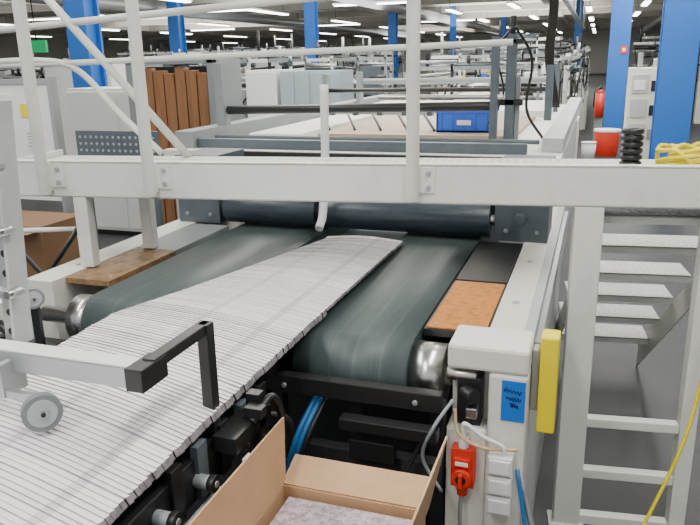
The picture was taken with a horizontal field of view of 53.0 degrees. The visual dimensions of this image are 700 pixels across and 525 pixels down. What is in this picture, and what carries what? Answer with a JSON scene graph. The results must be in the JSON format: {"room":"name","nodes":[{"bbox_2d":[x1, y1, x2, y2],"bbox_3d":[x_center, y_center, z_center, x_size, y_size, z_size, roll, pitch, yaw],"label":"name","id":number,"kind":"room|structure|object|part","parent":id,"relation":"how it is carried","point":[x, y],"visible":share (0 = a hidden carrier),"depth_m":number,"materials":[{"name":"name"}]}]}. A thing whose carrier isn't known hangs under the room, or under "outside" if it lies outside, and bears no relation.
{"room":"print shop","nodes":[
{"label":"print shop","id":0,"kind":"room"},
{"bbox_2d":[0,299,65,345],"bbox_3d":[-0.975,0.602,2.445,0.508,0.970,0.195,4,17,18],"label":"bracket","id":1,"kind":"object","parent":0,"point":[49,341],"depth_m":2.33,"materials":[{"name":"grey metal"}]},
{"bbox_2d":[0,36,192,59],"bbox_3d":[-31.203,-13.152,46.345,0.200,4.300,79.000,4,17,18],"label":"wall","id":2,"kind":"structure","parent":0,"point":[57,47],"depth_m":62.12,"materials":[{"name":"white paint"}]},
{"bbox_2d":[0,0,651,42],"bbox_3d":[-1.525,-13.565,39.059,42.780,0.645,66.701,4,17,18],"label":"ceiling","id":3,"kind":"structure","parent":0,"point":[589,8],"depth_m":36.56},
{"bbox_2d":[30,0,48,52],"bbox_3d":[-5.302,-4.680,11.553,0.400,2.350,0.050,4,17,18],"label":"exit sign","id":4,"kind":"object","parent":3,"relation":"hanging from","point":[38,46],"visible":0.76,"depth_m":11.80,"materials":[{"name":"green plastic"}]},
{"bbox_2d":[0,0,663,42],"bbox_3d":[-4.183,-13.004,36.765,57.000,0.350,79.000,4,17,18],"label":"ceiling beams","id":5,"kind":"structure","parent":3,"relation":"attached to","point":[602,15],"depth_m":45.03,"materials":[{"name":"white metal"}]},
{"bbox_2d":[3,0,661,39],"bbox_3d":[6.926,-13.278,37.686,19.840,0.770,68.000,4,17,18],"label":"ventilation duct","id":6,"kind":"object","parent":3,"relation":"attached to","point":[114,5],"visible":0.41,"depth_m":33.32,"materials":[{"name":"silver metal"}]},
{"bbox_2d":[545,0,585,107],"bbox_3d":[4.715,-5.350,14.370,0.318,3.017,20.000,4,17,18],"label":"gantry","id":7,"kind":"object","parent":3,"relation":"hanging from","point":[553,4],"visible":0.77,"depth_m":6.00,"materials":[{"name":"grey metal"}]},
{"bbox_2d":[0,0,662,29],"bbox_3d":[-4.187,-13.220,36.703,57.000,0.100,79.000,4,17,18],"label":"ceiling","id":8,"kind":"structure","parent":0,"point":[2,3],"depth_m":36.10,"materials":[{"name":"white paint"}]},
{"bbox_2d":[21,73,699,524],"bbox_3d":[-4.101,-8.992,37.920,57.000,0.100,79.000,4,17,18],"label":"floor","id":9,"kind":"structure","parent":0,"point":[618,387],"depth_m":3.67,"materials":[{"name":"concrete"}]},
{"bbox_2d":[0,67,43,78],"bbox_3d":[-8.721,-4.109,17.274,4.036,2.123,2.080,4,17,18],"label":"machine","id":10,"kind":"object","parent":9,"relation":"on","point":[3,72],"visible":0.09,"depth_m":15.89,"materials":[{"name":"grey paint"}]},
{"bbox_2d":[3,67,44,78],"bbox_3d":[-5.607,-2.708,12.676,3.027,1.852,1.564,4,17,18],"label":"machine","id":11,"kind":"object","parent":9,"relation":"on","point":[19,76],"visible":0.02,"depth_m":11.81,"materials":[{"name":"paint"}]},
{"bbox_2d":[0,77,73,212],"bbox_3d":[-2.093,-0.348,4.576,0.660,1.660,0.060,4,17,18],"label":"notice board","id":12,"kind":"object","parent":9,"relation":"on","point":[10,89],"visible":0.27,"depth_m":4.34,"materials":[{"name":"white plastic"}]},
{"bbox_2d":[23,226,79,273],"bbox_3d":[-1.401,0.320,3.294,0.543,1.058,0.126,4,17,18],"label":"frame","id":13,"kind":"object","parent":9,"relation":"on","point":[74,234],"visible":0.16,"depth_m":3.16,"materials":[{"name":"white paint"}]},
{"bbox_2d":[8,48,128,78],"bbox_3d":[-10.085,-6.492,25.320,8.034,2.304,3.080,4,17,18],"label":"machine","id":14,"kind":"object","parent":9,"relation":"on","point":[37,72],"visible":0.03,"depth_m":23.89,"materials":[{"name":"grey paint"}]},
{"bbox_2d":[63,0,107,87],"bbox_3d":[-3.121,-2.754,8.232,0.336,4.300,0.336,4,17,18],"label":"steel column","id":15,"kind":"structure","parent":9,"relation":"on","point":[73,9],"depth_m":8.21,"materials":[{"name":"blue metal"}]},
{"bbox_2d":[44,64,126,154],"bbox_3d":[-3.983,-2.205,10.998,1.200,1.750,0.630,4,17,18],"label":"storage cabinet","id":16,"kind":"object","parent":9,"relation":"on","point":[63,75],"visible":0.02,"depth_m":10.67,"materials":[{"name":"grey metal"}]},
{"bbox_2d":[66,87,141,234],"bbox_3d":[-2.223,-1.061,7.348,1.200,1.500,0.530,4,17,18],"label":"storage cabinet","id":17,"kind":"object","parent":9,"relation":"on","point":[87,109],"visible":0.28,"depth_m":7.14,"materials":[{"name":"white metal"}]},
{"bbox_2d":[75,130,163,249],"bbox_3d":[-1.288,-0.073,4.088,0.530,1.370,0.033,4,17,18],"label":"panel","id":18,"kind":"object","parent":9,"relation":"on","point":[89,142],"visible":0.4,"depth_m":3.93,"materials":[{"name":"paint"}]},
{"bbox_2d":[166,1,186,65],"bbox_3d":[-6.442,-7.917,26.401,0.540,4.300,0.540,4,17,18],"label":"steel column","id":19,"kind":"structure","parent":9,"relation":"on","point":[176,24],"depth_m":26.06,"materials":[{"name":"blue metal"}]},
{"bbox_2d":[124,57,243,224],"bbox_3d":[-1.338,-0.818,5.937,0.800,1.780,0.450,4,17,18],"label":"rack","id":20,"kind":"object","parent":9,"relation":"on","point":[182,97],"visible":0.39,"depth_m":5.63,"materials":[{"name":"brown cardboard"}]},
{"bbox_2d":[98,354,293,524],"bbox_3d":[-0.564,0.839,1.539,0.580,0.999,1.380,4,17,18],"label":"mechanism","id":21,"kind":"object","parent":9,"relation":"on","point":[194,474],"visible":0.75,"depth_m":1.54,"materials":[{"name":"black metal"}]},
{"bbox_2d":[0,100,220,461],"bbox_3d":[-0.799,0.056,1.562,0.985,0.821,0.355,6,18,24],"label":"machine arm","id":22,"kind":"object","parent":21,"relation":"attached to","point":[40,411],"visible":0.98,"depth_m":1.41,"materials":[{"name":"silver metal"}]},
{"bbox_3d":[-0.807,0.290,1.626,0.988,0.335,0.265,4,17,18],"label":"arm","id":23,"kind":"part","parent":22,"relation":"part of","materials":[{"name":"silver metal"}]},
{"bbox_2d":[0,236,402,524],"bbox_3d":[-0.429,0.205,1.923,0.542,0.128,2.613,4,17,18],"label":"stream","id":24,"kind":"object","parent":21,"relation":"on","point":[107,441],"visible":0.94,"depth_m":1.59,"materials":[{"name":"white paper"}]},
{"bbox_2d":[117,42,391,77],"bbox_3d":[-4.035,-8.218,30.371,12.031,2.586,3.076,4,17,18],"label":"machine","id":25,"kind":"object","parent":9,"relation":"on","point":[342,63],"visible":0.14,"depth_m":28.46,"materials":[{"name":"grey paint"}]},
{"bbox_2d":[122,41,405,87],"bbox_3d":[-5.209,-11.642,41.897,18.037,2.836,3.079,4,17,18],"label":"machine","id":26,"kind":"object","parent":9,"relation":"on","point":[401,74],"visible":0.05,"depth_m":38.57,"materials":[{"name":"paint"}]},
{"bbox_2d":[240,29,292,118],"bbox_3d":[-1.144,-2.455,10.886,1.060,2.180,1.264,4,17,18],"label":"machine","id":27,"kind":"object","parent":9,"relation":"on","point":[288,62],"visible":0.18,"depth_m":10.29,"materials":[{"name":"grey paint"}]},
{"bbox_2d":[245,69,290,117],"bbox_3d":[-1.091,-1.822,9.695,0.450,1.620,0.530,4,17,18],"label":"storage cabinet","id":28,"kind":"object","parent":9,"relation":"on","point":[262,86],"visible":0.21,"depth_m":9.31,"materials":[{"name":"white metal"}]},
{"bbox_2d":[155,34,405,99],"bbox_3d":[-1.823,-5.273,20.262,7.036,2.433,2.574,4,17,18],"label":"machine","id":29,"kind":"object","parent":9,"relation":"on","point":[235,49],"visible":0.12,"depth_m":19.02,"materials":[{"name":"grey paint"}]},
{"bbox_2d":[28,148,567,524],"bbox_3d":[-0.082,0.236,3.071,1.936,1.288,2.245,4,17,18],"label":"machine","id":30,"kind":"object","parent":9,"relation":"on","point":[368,384],"visible":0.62,"depth_m":2.52,"materials":[{"name":"grey rubber"}]},
{"bbox_2d":[315,84,328,230],"bbox_3d":[-0.127,-0.465,3.140,0.038,0.640,0.171,3,17,14],"label":"strap","id":31,"kind":"object","parent":30,"relation":"attached to","point":[324,108],"visible":0.8,"depth_m":3.15,"materials":[{"name":"white plastic"}]},
{"bbox_2d":[217,37,392,99],"bbox_3d":[-0.749,-3.365,14.103,3.638,2.132,2.081,4,17,18],"label":"machine","id":32,"kind":"object","parent":9,"relation":"on","point":[373,70],"visible":0.23,"depth_m":12.87,"materials":[{"name":"paint"}]},
{"bbox_2d":[304,1,318,62],"bbox_3d":[-0.919,-5.307,16.941,0.312,4.300,0.312,4,17,18],"label":"steel column","id":33,"kind":"structure","parent":9,"relation":"on","point":[310,8],"depth_m":16.76,"materials":[{"name":"blue metal"}]},
{"bbox_2d":[280,70,353,104],"bbox_3d":[-0.429,-1.762,9.477,0.850,1.600,0.530,4,17,18],"label":"storage cabinet","id":34,"kind":"object","parent":9,"relation":"on","point":[296,87],"visible":0.23,"depth_m":9.12,"materials":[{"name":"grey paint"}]},
{"bbox_2d":[290,40,365,56],"bbox_3d":[-0.704,-8.861,32.299,4.040,2.624,2.079,4,17,18],"label":"machine","id":35,"kind":"object","parent":9,"relation":"on","point":[352,40],"visible":0.04,"depth_m":30.99,"materials":[{"name":"beige paint"}]},
{"bbox_2d":[0,0,699,524],"bbox_3d":[0.233,-0.384,2.564,4.401,2.750,0.428,2,16,11],"label":"bridge","id":36,"kind":"object","parent":9,"relation":"on","point":[588,186],"depth_m":2.52,"materials":[{"name":"paint"}]},
{"bbox_3d":[0.965,-0.395,2.405,0.075,0.130,0.075,4,17,18],"label":"black chain coil","id":37,"kind":"part","parent":36,"relation":"part of","materials":[{"name":"black metal"}]},
{"bbox_2d":[642,141,699,524],"bbox_3d":[1.121,0.325,2.410,0.297,1.422,0.537,4,17,18],"label":"cable","id":38,"kind":"object","parent":36,"relation":"hanging from","point":[681,154],"visible":0.93,"depth_m":2.35,"materials":[{"name":"yellow plastic"}]},
{"bbox_2d":[163,15,581,259],"bbox_3d":[0.714,-1.046,6.240,2.420,1.970,4.650,4,17,18],"label":"machine","id":39,"kind":"object","parent":9,"relation":"on","point":[375,124],"visible":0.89,"depth_m":4.72,"materials":[{"name":"paint"}]},
{"bbox_2d":[435,107,499,132],"bbox_3d":[0.842,-1.027,5.043,0.420,0.159,0.272,4,17,18],"label":"plastic bin","id":40,"kind":"object","parent":39,"relation":"on","point":[455,121],"visible":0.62,"depth_m":4.93,"materials":[{"name":"blue plastic"}]},
{"bbox_2d":[388,12,397,77],"bbox_3d":[1.875,-9.335,30.733,0.432,4.300,0.432,4,17,18],"label":"steel column","id":41,"kind":"structure","parent":9,"relation":"on","point":[392,17],"depth_m":30.44,"materials":[{"name":"blue metal"}]},
{"bbox_2d":[449,6,456,54],"bbox_3d":[5.368,-11.118,36.675,0.360,4.300,0.360,4,17,18],"label":"steel column","id":42,"kind":"structure","parent":9,"relation":"on","point":[453,17],"depth_m":36.25,"materials":[{"name":"blue metal"}]},
{"bbox_2d":[420,41,543,99],"bbox_3d":[1.964,-2.227,10.287,1.740,1.951,2.064,4,17,18],"label":"machine","id":43,"kind":"object","parent":9,"relation":"on","point":[468,65],"visible":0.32,"depth_m":9.40,"materials":[{"name":"white paint"}]},
{"bbox_2d":[445,325,534,524],"bbox_3d":[0.377,0.689,1.989,0.216,1.000,0.225,4,17,18],"label":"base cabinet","id":44,"kind":"object","parent":9,"relation":"on","point":[490,369],"visible":1,"depth_m":1.87,"materials":[{"name":"white metal"}]},
{"bbox_2d":[450,435,475,496],"bbox_3d":[0.302,0.555,1.891,0.063,0.175,0.070,4,17,18],"label":"switch","id":45,"kind":"object","parent":44,"relation":"attached to","point":[462,447],"depth_m":1.88,"materials":[{"name":"red plastic"}]},
{"bbox_2d":[530,329,560,433],"bbox_3d":[0.522,0.318,1.886,0.067,0.275,0.070,4,17,18],"label":"box","id":46,"kind":"object","parent":44,"relation":"attached to","point":[545,360],"visible":1,"depth_m":1.85,"materials":[{"name":"yellow plastic"}]},
{"bbox_2d":[429,32,556,95],"bbox_3d":[2.897,-3.329,13.642,2.235,2.175,2.581,4,17,18],"label":"machine","id":47,"kind":"object","parent":9,"relation":"on","point":[459,73],"visible":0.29,"depth_m":12.59,"materials":[{"name":"white paint"}]},
{"bbox_2d":[431,40,567,93],"bbox_3d":[7.395,-9.816,34.969,6.528,2.663,1.684,4,17,18],"label":"machine","id":48,"kind":"object","parent":9,"relation":"on","point":[533,42],"visible":0.04,"depth_m":34.82,"materials":[{"name":"beige paint"}]},
{"bbox_2d":[439,36,562,92],"bbox_3d":[5.716,-7.140,26.120,4.332,2.482,3.065,4,17,18],"label":"machine","id":49,"kind":"object","parent":9,"relation":"on","point":[487,52],"visible":0.07,"depth_m":24.88,"materials":[{"name":"white paint"}]},
{"bbox_2d":[500,17,506,58],"bbox_3d":[9.831,-13.704,45.340,0.480,4.300,0.480,4,17,18],"label":"steel column","id":50,"kind":"structure","parent":9,"relation":"on","point":[504,19],"depth_m":44.77,"materials":[{"name":"blue metal"}]},
{"bbox_2d":[455,44,571,85],"bbox_3d":[4.588,-5.026,19.432,2.938,2.165,3.068,4,17,18],"label":"machine","id":51,"kind":"object","parent":9,"relation":"on","point":[466,73],"visible":0.24,"depth_m":18.22,"materials":[{"name":"grey paint"}]},
{"bbox_2d":[499,20,561,99],"bbox_3d":[4.109,-4.280,16.244,1.531,2.515,1.564,4,17,18],"label":"machine","id":52,"kind":"object","parent":9,"relation":"on","point":[529,37],"visible":0.16,"depth_m":15.44,"materials":[{"name":"beige paint"}]},
{"bbox_2d":[554,50,581,158],"bbox_3d":[3.467,-2.450,11.225,0.424,1.800,2.070,4,17,18],"label":"machine","id":53,"kind":"object","parent":9,"relation":"on","point":[566,71],"visible":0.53,"depth_m":10.22,"materials":[{"name":"paint"}]},
{"bbox_2d":[565,43,583,136],"bbox_3d":[4.576,-3.466,14.389,0.360,1.958,2.065,4,17,18],"label":"machine","id":54,"kind":"object","parent":9,"relation":"on","point":[575,75],"visible":0.27,"depth_m":13.40,"materials":[{"name":"beige paint"}]},
{"bbox_2d":[566,36,589,90],"bbox_3d":[7.354,-6.033,22.557,0.664,2.263,5.067,4,17,18],"label":"machine","id":55,"kind":"object","parent":9,"relation":"on","point":[573,44],"visible":0.14,"depth_m":20.25,"materials":[{"name":"paint"}]},
{"bbox_2d":[574,0,583,64],"bbox_3d":[9.760,-9.324,30.131,0.360,4.300,0.360,4,17,18],"label":"steel column","id":56,"kind":"structure","parent":9,"relation":"on","point":[578,30],"depth_m":29.78,"materials":[{"name":"blue metal"}]},
{"bbox_2d":[572,33,590,129],"bbox_3d":[5.905,-4.669,17.962,0.468,2.240,3.076,4,17,18],"label":"machine","id":57,"kind":"object","parent":9,"relation":"on","point":[584,94],"visible":0.48,"depth_m":16.70,"materials":[{"name":"beige paint"}]},
{"bbox_2d":[581,141,596,158],"bbox_3d":[4.037,-1.882,11.889,0.250,0.320,0.250,4,17,18],"label":"pail","id":58,"kind":"object","parent":9,"relation":"on","point":[588,147],"visible":0.83,"depth_m":11.80,"materials":[{"name":"white plastic"}]},
{"bbox_2d":[593,86,604,140],"bbox_3d":[5.112,-3.067,14.482,0.214,1.120,0.264,4,17,18],"label":"fire extinguisher","id":59,"kind":"object","parent":9,"relation":"on","point":[598,99],"visible":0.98,"depth_m":14.36,"materials":[{"name":"red metal"}]},
{"bbox_2d":[594,128,620,156],"bbox_3d":[4.569,-2.143,12.504,0.460,0.460,0.460,4,17,18],"label":"bucket","id":60,"kind":"object","parent":9,"relation":"on","point":[607,139],"visible":0.95,"depth_m":12.35,"materials":[{"name":"red plastic"}]},
{"bbox_2d":[602,0,633,135],"bbox_3d":[5.846,-4.941,15.190,0.504,4.300,0.504,4,17,18],"label":"steel column","id":61,"kind":"structure","parent":9,"relation":"on","point":[622,10],"depth_m":15.18,"materials":[{"name":"blue metal"}]},
{"bbox_2d":[620,46,627,52],"bbox_3d":[5.870,-4.562,15.046,0.150,0.150,0.020,4,17,18],"label":"fire sign","id":62,"kind":"object","parent":61,"relation":"attached to","point":[623,49],"visible":1,"depth_m":15.04,"materials":[{"name":"red plastic"}]},
{"bbox_2d":[556,207,699,365],"bbox_3d":[1.256,0.202,3.223,0.488,1.219,1.450,2,16,11],"label":"flight","id":63,"kind":"object","parent":9,"relation":"on","point":[678,307],"visible":0.69,"depth_m":3.15,"materials":[{"name":"paint"}]},
{"bbox_2d":[622,53,657,158],"bbox_3d":[5.118,-2.732,12.179,0.600,1.750,1.121,4,17,18],"label":"tall cabinet","id":64,"kind":"object","parent":9,"relation":"on","point":[641,81],"visible":0.42,"depth_m":11.78,"materials":[{"name":"white metal"}]},
{"bbox_2d":[642,33,659,66],"bbox_3d":[12.660,-7.263,25.810,4.040,2.617,3.074,4,17,18],"label":"machine","id":65,"kind":"object","parent":9,"relation":"on","point":[654,36],"visible":0.14,"depth_m":24.87,"materials":[{"name":"paint"}]},
{"bbox_2d":[624,25,699,123],"bbox_3d":[8.937,-5.114,18.956,2.632,2.427,3.072,4,17,18],"label":"machine","id":66,"kind":"object","parent":9,"relation":"on","point":[695,119],"visible":0.25,"depth_m":17.79,"materials":[{"name":"paint"}]},
{"bbox_2d":[648,0,699,158],"bbox_3d":[3.686,-2.765,7.787,0.456,4.300,0.456,4,17,18],"label":"steel column","id":67,"kind":"structure","parent":9,"relation":"on","point":[679,44],"depth_m":7.81,"materials":[{"name":"blue metal"}]},
{"bbox_3d":[-0.052,1.170,1.614,0.390,0.300,0.470,4,17,18],"label":"stand","id":68,"kind":"object","parent":9,"relation":"on","visible":0},
{"bbox_2d":[188,417,447,524],"bbox_3d":[-0.052,0.739,1.468,0.399,0.610,0.635,4,17,18],"label":"cardboard box","id":69,"kind":"object","parent":68,"relation":"on","point":[256,491],"visible":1,"depth_m":1.64,"materials":[{"name":"brown cardboard"}]},
{"bbox_2d":[269,497,411,524],"bbox_3d":[-0.062,0.821,1.514,0.311,0.414,0.388,4,17,18],"label":"printed sheets","id":70,"kind":"object","parent":69,"relation":"in","point":[295,511],"visible":0.9,"depth_m":1.60,"materials":[{"name":"white paper"}]},
{"bbox_3d":[-1.878,0.569,4.159,0.800,0.120,0.530,4,17,18],"label":"wooden pallet","id":71,"kind":"object","parent":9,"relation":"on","visible":0},
{"bbox_2d":[22,210,79,277],"bbox_3d":[-1.884,0.134,4.043,0.600,0.780,0.450,4,17,18],"label":"carton","id":72,"kind":"object","parent":71,"relation":"on","point":[43,249],"visible":0.17,"depth_m":3.84,"materials":[{"name":"brown cardboard"}]},
{"bbox_2d":[192,28,660,74],"bbox_3d":[8.656,-21.717,73.252,57.000,4.300,0.200,4,17,18],"label":"wall","id":73,"kind":"structure","parent":0,"point":[598,41],"depth_m":70.19,"materials":[{"name":"white paint"}]}
]}

